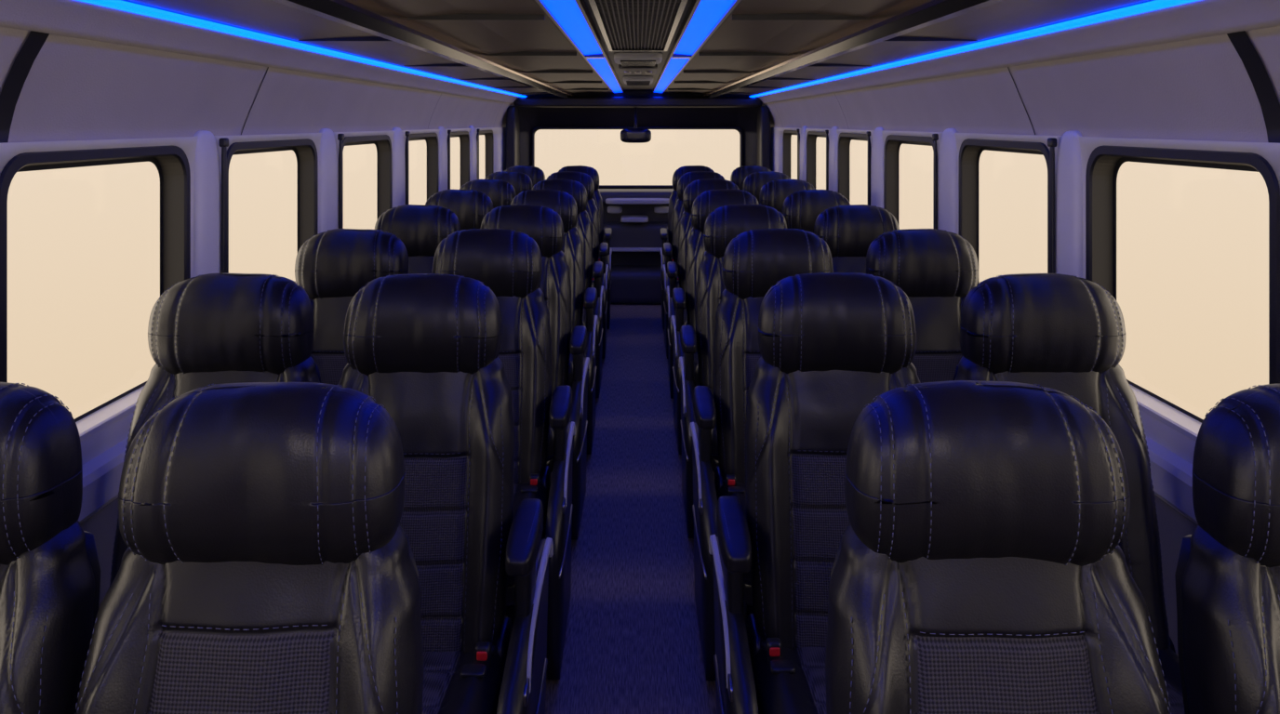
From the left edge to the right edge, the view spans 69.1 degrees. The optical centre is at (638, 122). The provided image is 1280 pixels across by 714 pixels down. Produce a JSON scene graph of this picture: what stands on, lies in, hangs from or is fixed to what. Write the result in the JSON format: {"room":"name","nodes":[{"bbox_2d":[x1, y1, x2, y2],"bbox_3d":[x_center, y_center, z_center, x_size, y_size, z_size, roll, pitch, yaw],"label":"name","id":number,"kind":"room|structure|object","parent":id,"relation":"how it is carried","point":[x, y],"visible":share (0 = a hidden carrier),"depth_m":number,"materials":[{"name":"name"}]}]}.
{"room":"vehicle interior","nodes":[
{"label":"vehicle interior","id":0,"kind":"room"},
{"bbox_2d":[0,0,520,606],"bbox_3d":[-1.086,0.550,3.160,0.228,1.760,9.520,0,0,0],"label":"wall","id":1,"kind":"structure","parent":0,"point":[102,77],"depth_m":2.28,"materials":[{"name":"plastic"}]},
{"bbox_2d":[0,145,190,441],"bbox_3d":[-1.131,0.343,1.950,0.057,0.578,0.688,0,0,0],"label":"window","id":2,"kind":"structure","parent":1,"relation":"in","point":[171,162],"depth_m":2.06,"materials":[{"name":"black plastic"}]},
{"bbox_2d":[218,137,228,273],"bbox_3d":[-1.086,0.311,2.440,0.018,0.542,0.028,0,0,0],"label":"strap","id":3,"kind":"object","parent":1,"relation":"attached to","point":[223,142],"visible":0.52,"depth_m":2.43,"materials":[{"name":"black rubber"}]},
{"bbox_2d":[0,30,498,143],"bbox_3d":[-1.082,-0.058,3.768,0.076,0.200,6.937,0,0,0],"label":"trim","id":4,"kind":"structure","parent":1,"relation":"attached to","point":[11,90],"depth_m":1.63,"materials":[{"name":"black plastic"}]},
{"bbox_2d":[226,138,318,273],"bbox_3d":[-1.131,0.343,2.845,0.057,0.578,0.718,0,0,0],"label":"window","id":5,"kind":"structure","parent":1,"relation":"in","point":[305,151],"depth_m":3.18,"materials":[{"name":"black plastic"}]},
{"bbox_2d":[337,133,344,228],"bbox_3d":[-1.086,0.311,3.400,0.018,0.542,0.028,0,0,0],"label":"strap","id":6,"kind":"object","parent":1,"relation":"attached to","point":[340,137],"visible":0.55,"depth_m":3.39,"materials":[{"name":"black fabric"}]},
{"bbox_2d":[338,134,392,228],"bbox_3d":[-1.131,0.343,3.810,0.057,0.578,0.728,0,0,0],"label":"window","id":7,"kind":"structure","parent":1,"relation":"in","point":[382,142],"depth_m":4.15,"materials":[{"name":"black plastic"}]},
{"bbox_2d":[405,131,410,204],"bbox_3d":[-1.086,0.311,4.380,0.018,0.542,0.028,0,0,0],"label":"strap","id":8,"kind":"object","parent":1,"relation":"attached to","point":[407,133],"visible":0.44,"depth_m":4.37,"materials":[{"name":"black fabric"}]},
{"bbox_2d":[404,133,438,204],"bbox_3d":[-1.131,0.343,4.785,0.057,0.578,0.718,0,0,0],"label":"window","id":9,"kind":"structure","parent":1,"relation":"in","point":[432,139],"depth_m":5.12,"materials":[{"name":"black rubber"}]},
{"bbox_2d":[447,129,451,189],"bbox_3d":[-1.086,0.311,5.350,0.018,0.542,0.028,0,0,0],"label":"strap","id":10,"kind":"object","parent":1,"relation":"attached to","point":[448,130],"visible":0.56,"depth_m":5.34,"materials":[{"name":"black fabric"}]},
{"bbox_2d":[447,131,469,189],"bbox_3d":[-1.131,0.343,5.750,0.057,0.578,0.708,0,0,0],"label":"window","id":11,"kind":"structure","parent":1,"relation":"in","point":[464,137],"depth_m":6.08,"materials":[{"name":"black rubber"}]},
{"bbox_2d":[477,128,479,179],"bbox_3d":[-1.086,0.311,6.320,0.018,0.542,0.028,0,0,0],"label":"strap","id":12,"kind":"object","parent":1,"relation":"attached to","point":[478,129],"visible":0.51,"depth_m":6.31,"materials":[{"name":"black fabric"}]},
{"bbox_2d":[476,130,493,177],"bbox_3d":[-1.131,0.343,6.735,0.057,0.578,0.738,0,0,0],"label":"window","id":13,"kind":"structure","parent":1,"relation":"in","point":[488,134],"depth_m":7.08,"materials":[{"name":"black rubber"}]},
{"bbox_2d":[545,304,716,713],"bbox_3d":[0.000,1.460,3.210,2.400,0.060,9.620,0,0,0],"label":"floor","id":14,"kind":"structure","parent":0,"point":[633,646],"depth_m":3.03,"materials":[{"name":"carpet"}]},
{"bbox_2d":[0,382,101,713],"bbox_3d":[-0.830,0.870,0.862,0.380,1.121,0.631,0,0,1],"label":"passenger seat","id":15,"kind":"object","parent":14,"relation":"on","point":[50,570],"visible":0.97,"depth_m":1.06,"materials":[{"name":"black leather"}]},
{"bbox_2d":[109,272,321,586],"bbox_3d":[-0.828,0.870,1.666,0.380,1.120,0.631,0,0,0],"label":"passenger seat","id":16,"kind":"object","parent":14,"relation":"on","point":[204,330],"visible":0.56,"depth_m":1.85,"materials":[{"name":"black leather"}]},
{"bbox_2d":[74,382,423,713],"bbox_3d":[-0.407,0.870,0.927,0.441,1.121,0.772,0,0,0],"label":"passenger seat","id":17,"kind":"object","parent":14,"relation":"on","point":[268,566],"visible":1,"depth_m":1.03,"materials":[{"name":"black leather"}]},
{"bbox_2d":[294,228,408,385],"bbox_3d":[-0.830,0.870,2.463,0.380,1.120,0.631,0,0,1],"label":"passenger seat","id":18,"kind":"object","parent":14,"relation":"on","point":[331,266],"visible":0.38,"depth_m":2.64,"materials":[{"name":"black leather"}]},
{"bbox_2d":[374,204,460,274],"bbox_3d":[-0.826,0.870,3.264,0.380,1.120,0.631,0,0,-1],"label":"passenger seat","id":19,"kind":"object","parent":14,"relation":"on","point":[420,229],"visible":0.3,"depth_m":3.44,"materials":[{"name":"black leather"}]},
{"bbox_2d":[337,273,553,713],"bbox_3d":[-0.408,0.870,1.727,0.441,1.121,0.772,0,0,0],"label":"passenger seat","id":20,"kind":"object","parent":14,"relation":"on","point":[426,347],"visible":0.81,"depth_m":1.80,"materials":[{"name":"black leather"}]},
{"bbox_2d":[425,189,493,230],"bbox_3d":[-0.830,0.870,4.066,0.380,1.120,0.631,0,0,1],"label":"passenger seat","id":21,"kind":"object","parent":14,"relation":"on","point":[471,206],"visible":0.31,"depth_m":4.25,"materials":[{"name":"black leather"}]},
{"bbox_2d":[459,179,516,208],"bbox_3d":[-0.829,0.870,4.860,0.380,1.120,0.631,0,0,0],"label":"passenger seat","id":22,"kind":"object","parent":14,"relation":"on","point":[500,193],"visible":0.14,"depth_m":5.04,"materials":[{"name":"black leather"}]},
{"bbox_2d":[432,228,575,679],"bbox_3d":[-0.406,0.870,2.533,0.441,1.121,0.772,0,0,-1],"label":"passenger seat","id":23,"kind":"object","parent":14,"relation":"on","point":[509,262],"visible":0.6,"depth_m":2.61,"materials":[{"name":"black leather"}]},
{"bbox_2d":[484,171,533,195],"bbox_3d":[-0.826,0.870,5.666,0.380,1.120,0.631,0,0,-1],"label":"passenger seat","id":24,"kind":"object","parent":14,"relation":"on","point":[521,182],"visible":0.21,"depth_m":5.85,"materials":[{"name":"black leather"}]},
{"bbox_2d":[504,165,545,186],"bbox_3d":[-0.829,0.870,6.464,0.380,1.120,0.631,0,0,0],"label":"passenger seat","id":25,"kind":"object","parent":14,"relation":"on","point":[534,173],"visible":0.18,"depth_m":6.65,"materials":[{"name":"black leather"}]},
{"bbox_2d":[480,204,590,539],"bbox_3d":[-0.408,0.870,3.327,0.441,1.121,0.772,0,0,1],"label":"passenger seat","id":26,"kind":"object","parent":14,"relation":"on","point":[544,225],"visible":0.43,"depth_m":3.41,"materials":[{"name":"black leather"}]},
{"bbox_2d":[510,189,598,454],"bbox_3d":[-0.406,0.870,4.129,0.441,1.121,0.772,0,0,0],"label":"passenger seat","id":27,"kind":"object","parent":14,"relation":"on","point":[562,203],"visible":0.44,"depth_m":4.21,"materials":[{"name":"black leather"}]},
{"bbox_2d":[532,178,604,398],"bbox_3d":[-0.407,0.870,4.938,0.441,1.121,0.772,0,0,0],"label":"passenger seat","id":28,"kind":"object","parent":14,"relation":"on","point":[577,190],"visible":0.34,"depth_m":5.02,"materials":[{"name":"black leather"}]},
{"bbox_2d":[546,171,608,359],"bbox_3d":[-0.405,0.870,5.733,0.441,1.121,0.772,0,0,-1],"label":"passenger seat","id":29,"kind":"object","parent":14,"relation":"on","point":[602,250],"visible":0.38,"depth_m":5.82,"materials":[{"name":"black leather"}]},
{"bbox_2d":[558,165,612,329],"bbox_3d":[-0.405,0.870,6.537,0.441,1.121,0.772,0,0,-1],"label":"passenger seat","id":30,"kind":"object","parent":14,"relation":"on","point":[606,234],"visible":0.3,"depth_m":6.62,"materials":[{"name":"black leather"}]},
{"bbox_2d":[598,188,673,304],"bbox_3d":[0.000,0.993,7.575,2.000,0.875,0.590,0,0,0],"label":"dashboard","id":31,"kind":"object","parent":14,"relation":"on","point":[635,218],"visible":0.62,"depth_m":7.46,"materials":[{"name":"grey plastic"}]},
{"bbox_2d":[659,165,714,329],"bbox_3d":[0.375,0.870,6.537,0.441,1.121,0.772,0,0,0],"label":"passenger seat","id":32,"kind":"object","parent":14,"relation":"on","point":[664,233],"visible":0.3,"depth_m":6.63,"materials":[{"name":"black leather"}]},
{"bbox_2d":[662,171,724,359],"bbox_3d":[0.376,0.870,5.734,0.441,1.121,0.772,0,0,-1],"label":"passenger seat","id":33,"kind":"object","parent":14,"relation":"on","point":[687,178],"visible":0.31,"depth_m":5.83,"materials":[{"name":"black leather"}]},
{"bbox_2d":[666,178,739,399],"bbox_3d":[0.374,0.870,4.933,0.441,1.121,0.772,0,0,0],"label":"passenger seat","id":34,"kind":"object","parent":14,"relation":"on","point":[693,190],"visible":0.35,"depth_m":5.03,"materials":[{"name":"black leather"}]},
{"bbox_2d":[670,189,759,454],"bbox_3d":[0.376,0.870,4.130,0.441,1.121,0.772,0,0,-1],"label":"passenger seat","id":35,"kind":"object","parent":14,"relation":"on","point":[707,202],"visible":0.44,"depth_m":4.22,"materials":[{"name":"black leather"}]},
{"bbox_2d":[678,204,786,538],"bbox_3d":[0.375,0.870,3.337,0.441,1.121,0.772,0,0,0],"label":"passenger seat","id":36,"kind":"object","parent":14,"relation":"on","point":[724,224],"visible":0.35,"depth_m":3.42,"materials":[{"name":"black leather"}]},
{"bbox_2d":[730,165,771,190],"bbox_3d":[0.822,0.870,6.466,0.380,1.120,0.631,0,0,0],"label":"passenger seat","id":37,"kind":"object","parent":14,"relation":"on","point":[738,176],"visible":0.18,"depth_m":6.65,"materials":[{"name":"black leather"}]},
{"bbox_2d":[689,228,833,713],"bbox_3d":[0.376,0.870,2.531,0.441,1.121,0.772,0,0,0],"label":"passenger seat","id":38,"kind":"object","parent":14,"relation":"on","point":[754,260],"visible":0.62,"depth_m":2.61,"materials":[{"name":"black leather"}]},
{"bbox_2d":[742,171,790,203],"bbox_3d":[0.820,0.870,5.663,0.380,1.120,0.631,0,0,0],"label":"passenger seat","id":39,"kind":"object","parent":14,"relation":"on","point":[753,183],"visible":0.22,"depth_m":5.85,"materials":[{"name":"black leather"}]},
{"bbox_2d":[759,179,815,213],"bbox_3d":[0.822,0.870,4.858,0.380,1.120,0.631,0,0,0],"label":"passenger seat","id":40,"kind":"object","parent":14,"relation":"on","point":[773,193],"visible":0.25,"depth_m":5.04,"materials":[{"name":"black leather"}]},
{"bbox_2d":[708,272,920,713],"bbox_3d":[0.375,0.870,1.739,0.441,1.121,0.772,0,0,0],"label":"passenger seat","id":41,"kind":"object","parent":14,"relation":"on","point":[830,343],"visible":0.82,"depth_m":1.82,"materials":[{"name":"black leather"}]},
{"bbox_2d":[781,189,850,233],"bbox_3d":[0.821,0.870,4.054,0.380,1.120,0.631,0,0,0],"label":"passenger seat","id":42,"kind":"object","parent":14,"relation":"on","point":[801,209],"visible":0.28,"depth_m":4.23,"materials":[{"name":"black leather"}]},
{"bbox_2d":[813,204,899,273],"bbox_3d":[0.824,0.870,3.264,0.380,1.120,0.631,0,0,-1],"label":"passenger seat","id":43,"kind":"object","parent":14,"relation":"on","point":[848,231],"visible":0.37,"depth_m":3.44,"materials":[{"name":"black leather"}]},
{"bbox_2d":[866,228,978,383],"bbox_3d":[0.823,0.870,2.464,0.380,1.120,0.631,0,0,0],"label":"passenger seat","id":44,"kind":"object","parent":14,"relation":"on","point":[936,270],"visible":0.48,"depth_m":2.64,"materials":[{"name":"black leather"}]},
{"bbox_2d":[825,380,1171,713],"bbox_3d":[0.375,0.869,0.929,0.441,1.121,0.772,0,0,0],"label":"passenger seat","id":45,"kind":"object","parent":14,"relation":"on","point":[980,566],"visible":1,"depth_m":1.03,"materials":[{"name":"black leather"}]},
{"bbox_2d":[952,273,1184,713],"bbox_3d":[0.820,0.870,1.663,0.380,1.120,0.631,0,0,0],"label":"passenger seat","id":46,"kind":"object","parent":14,"relation":"on","point":[1063,333],"visible":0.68,"depth_m":1.84,"materials":[{"name":"black leather"}]},
{"bbox_2d":[1174,383,1279,713],"bbox_3d":[0.824,0.870,0.853,0.380,1.120,0.631,0,0,0],"label":"passenger seat","id":47,"kind":"object","parent":14,"relation":"on","point":[1227,574],"visible":1,"depth_m":1.05,"materials":[{"name":"black leather"}]},
{"bbox_2d":[121,0,1154,95],"bbox_3d":[0.000,-0.278,3.210,2.500,0.104,9.620,0,0,0],"label":"ceiling","id":48,"kind":"structure","parent":0,"point":[265,17],"depth_m":2.50,"materials":[{"name":"black"}]},
{"bbox_2d":[76,0,526,97],"bbox_3d":[-0.963,-0.217,3.160,0.025,0.015,9.520,0,0,0],"label":"led light strip","id":49,"kind":"object","parent":48,"relation":"attached to","point":[120,5],"visible":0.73,"depth_m":2.27,"materials":[{"name":"blue plastic"}]},
{"bbox_2d":[270,0,575,98],"bbox_3d":[-0.585,-0.225,3.160,0.105,0.050,9.520,0,0,0],"label":"rail","id":50,"kind":"object","parent":48,"relation":"attached to","point":[367,16],"visible":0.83,"depth_m":2.26,"materials":[{"name":"silver metal"}]},
{"bbox_2d":[534,0,624,93],"bbox_3d":[-0.165,-0.258,3.160,0.088,0.024,9.520,0,0,0],"label":"ceiling light panel","id":51,"kind":"object","parent":48,"relation":"attached to","point":[572,18],"depth_m":2.66,"materials":[{"name":"blue plastic"}]},
{"bbox_2d":[298,13,977,93],"bbox_3d":[0.000,-0.239,4.078,1.860,0.030,6.156,0,0,0],"label":"trim","id":52,"kind":"structure","parent":48,"relation":"attached to","point":[465,16],"depth_m":3.30,"materials":[{"name":"black plastic"}]},
{"bbox_2d":[613,53,662,85],"bbox_3d":[0.000,-0.257,4.815,0.190,0.038,2.470,0,0,0],"label":"control console","id":53,"kind":"object","parent":48,"relation":"attached to","point":[629,63],"depth_m":3.87},
{"bbox_2d":[588,0,687,51],"bbox_3d":[0.000,-0.256,1.875,0.196,0.028,2.550,0,0,0],"label":"ceiling vent grille","id":54,"kind":"object","parent":48,"relation":"in","point":[624,25],"depth_m":2.30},
{"bbox_2d":[652,0,741,93],"bbox_3d":[0.165,-0.258,3.160,0.088,0.024,9.520,0,0,0],"label":"ceiling light panel","id":55,"kind":"object","parent":48,"relation":"attached to","point":[703,18],"depth_m":2.66,"materials":[{"name":"blue plastic"}]},
{"bbox_2d":[700,0,1005,98],"bbox_3d":[0.585,-0.225,3.160,0.105,0.050,9.520,0,0,0],"label":"rail","id":56,"kind":"object","parent":48,"relation":"attached to","point":[908,16],"visible":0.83,"depth_m":2.26,"materials":[{"name":"silver metal"}]},
{"bbox_2d":[749,0,1199,97],"bbox_3d":[0.963,-0.217,3.160,0.025,0.015,9.520,0,0,0],"label":"led light strip","id":57,"kind":"object","parent":48,"relation":"attached to","point":[1155,5],"visible":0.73,"depth_m":2.27,"materials":[{"name":"blue plastic"}]},
{"bbox_2d":[514,91,761,166],"bbox_3d":[0.000,0.560,7.950,2.400,1.740,0.060,0,0,0],"label":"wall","id":58,"kind":"structure","parent":0,"point":[745,118],"depth_m":7.92,"materials":[{"name":"black plastic"}]},
{"bbox_2d":[620,107,651,143],"bbox_3d":[-0.020,0.013,7.620,0.250,0.299,0.179,0,0,0],"label":"mirror","id":59,"kind":"object","parent":58,"relation":"attached to","point":[635,135],"visible":1,"depth_m":7.53,"materials":[{"name":"black mirror"}]},
{"bbox_2d":[531,126,743,188],"bbox_3d":[-0.007,0.296,7.933,1.805,0.528,0.050,0,0,0],"label":"window","id":60,"kind":"structure","parent":58,"relation":"in","point":[738,128],"depth_m":7.91,"materials":[{"name":"black rubber"}]},
{"bbox_2d":[506,96,770,169],"bbox_3d":[0.000,0.242,7.730,2.170,0.915,0.300,0,0,0],"label":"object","id":61,"kind":"structure","parent":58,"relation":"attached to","point":[513,134],"depth_m":7.62,"materials":[{"name":"black plastic"}]},
{"bbox_2d":[755,0,1279,655],"bbox_3d":[1.086,0.550,3.160,0.228,1.760,9.520,0,0,0],"label":"wall","id":62,"kind":"structure","parent":0,"point":[1172,77],"depth_m":2.25,"materials":[{"name":"plastic"}]},
{"bbox_2d":[782,130,799,178],"bbox_3d":[1.131,0.343,6.735,0.057,0.578,0.738,0,0,0],"label":"window","id":63,"kind":"structure","parent":62,"relation":"in","point":[787,134],"depth_m":7.08,"materials":[{"name":"black rubber"}]},
{"bbox_2d":[796,128,799,179],"bbox_3d":[1.086,0.311,6.320,0.018,0.542,0.028,0,0,0],"label":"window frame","id":64,"kind":"structure","parent":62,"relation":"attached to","point":[797,129],"depth_m":6.31,"materials":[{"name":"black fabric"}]},
{"bbox_2d":[806,131,828,190],"bbox_3d":[1.131,0.343,5.750,0.057,0.578,0.708,0,0,0],"label":"window","id":65,"kind":"structure","parent":62,"relation":"in","point":[811,137],"depth_m":6.08,"materials":[{"name":"black rubber"}]},
{"bbox_2d":[825,129,828,189],"bbox_3d":[1.086,0.311,5.350,0.018,0.542,0.028,0,0,0],"label":"strap","id":66,"kind":"object","parent":62,"relation":"attached to","point":[826,130],"visible":0.51,"depth_m":5.34,"materials":[{"name":"black rubber"}]},
{"bbox_2d":[838,133,871,205],"bbox_3d":[1.131,0.343,4.785,0.057,0.578,0.718,0,0,0],"label":"window","id":67,"kind":"structure","parent":62,"relation":"in","point":[844,139],"depth_m":5.12,"materials":[{"name":"black rubber"}]},
{"bbox_2d":[866,131,870,205],"bbox_3d":[1.086,0.311,4.380,0.018,0.542,0.028,0,0,0],"label":"strap","id":68,"kind":"object","parent":62,"relation":"attached to","point":[868,133],"visible":0.54,"depth_m":4.37,"materials":[{"name":"black rubber"}]},
{"bbox_2d":[883,134,937,229],"bbox_3d":[1.131,0.343,3.810,0.057,0.578,0.728,0,0,0],"label":"window","id":69,"kind":"structure","parent":62,"relation":"in","point":[893,142],"depth_m":4.15,"materials":[{"name":"black rubber"}]},
{"bbox_2d":[932,133,938,229],"bbox_3d":[1.086,0.311,3.400,0.018,0.542,0.028,0,0,0],"label":"strap","id":70,"kind":"object","parent":62,"relation":"attached to","point":[935,137],"visible":0.49,"depth_m":3.39,"materials":[{"name":"black fabric"}]},
{"bbox_2d":[958,138,1049,284],"bbox_3d":[1.131,0.343,2.845,0.057,0.578,0.718,0,0,0],"label":"window","id":71,"kind":"structure","parent":62,"relation":"in","point":[970,151],"depth_m":3.18,"materials":[{"name":"black rubber"}]},
{"bbox_2d":[777,30,1279,143],"bbox_3d":[1.082,-0.058,3.768,0.076,0.200,6.937,0,0,0],"label":"trim","id":72,"kind":"structure","parent":62,"relation":"attached to","point":[1264,90],"depth_m":1.63,"materials":[{"name":"black plastic"}]},
{"bbox_2d":[1047,137,1057,273],"bbox_3d":[1.086,0.311,2.440,0.018,0.542,0.028,0,0,0],"label":"strap","id":73,"kind":"object","parent":62,"relation":"attached to","point":[1052,142],"visible":0.59,"depth_m":2.43,"materials":[{"name":"black rubber"}]},
{"bbox_2d":[1085,145,1279,441],"bbox_3d":[1.131,0.343,1.950,0.057,0.578,0.688,0,0,0],"label":"window","id":74,"kind":"structure","parent":62,"relation":"in","point":[1104,162],"depth_m":2.03,"materials":[{"name":"black rubber"}]}
]}

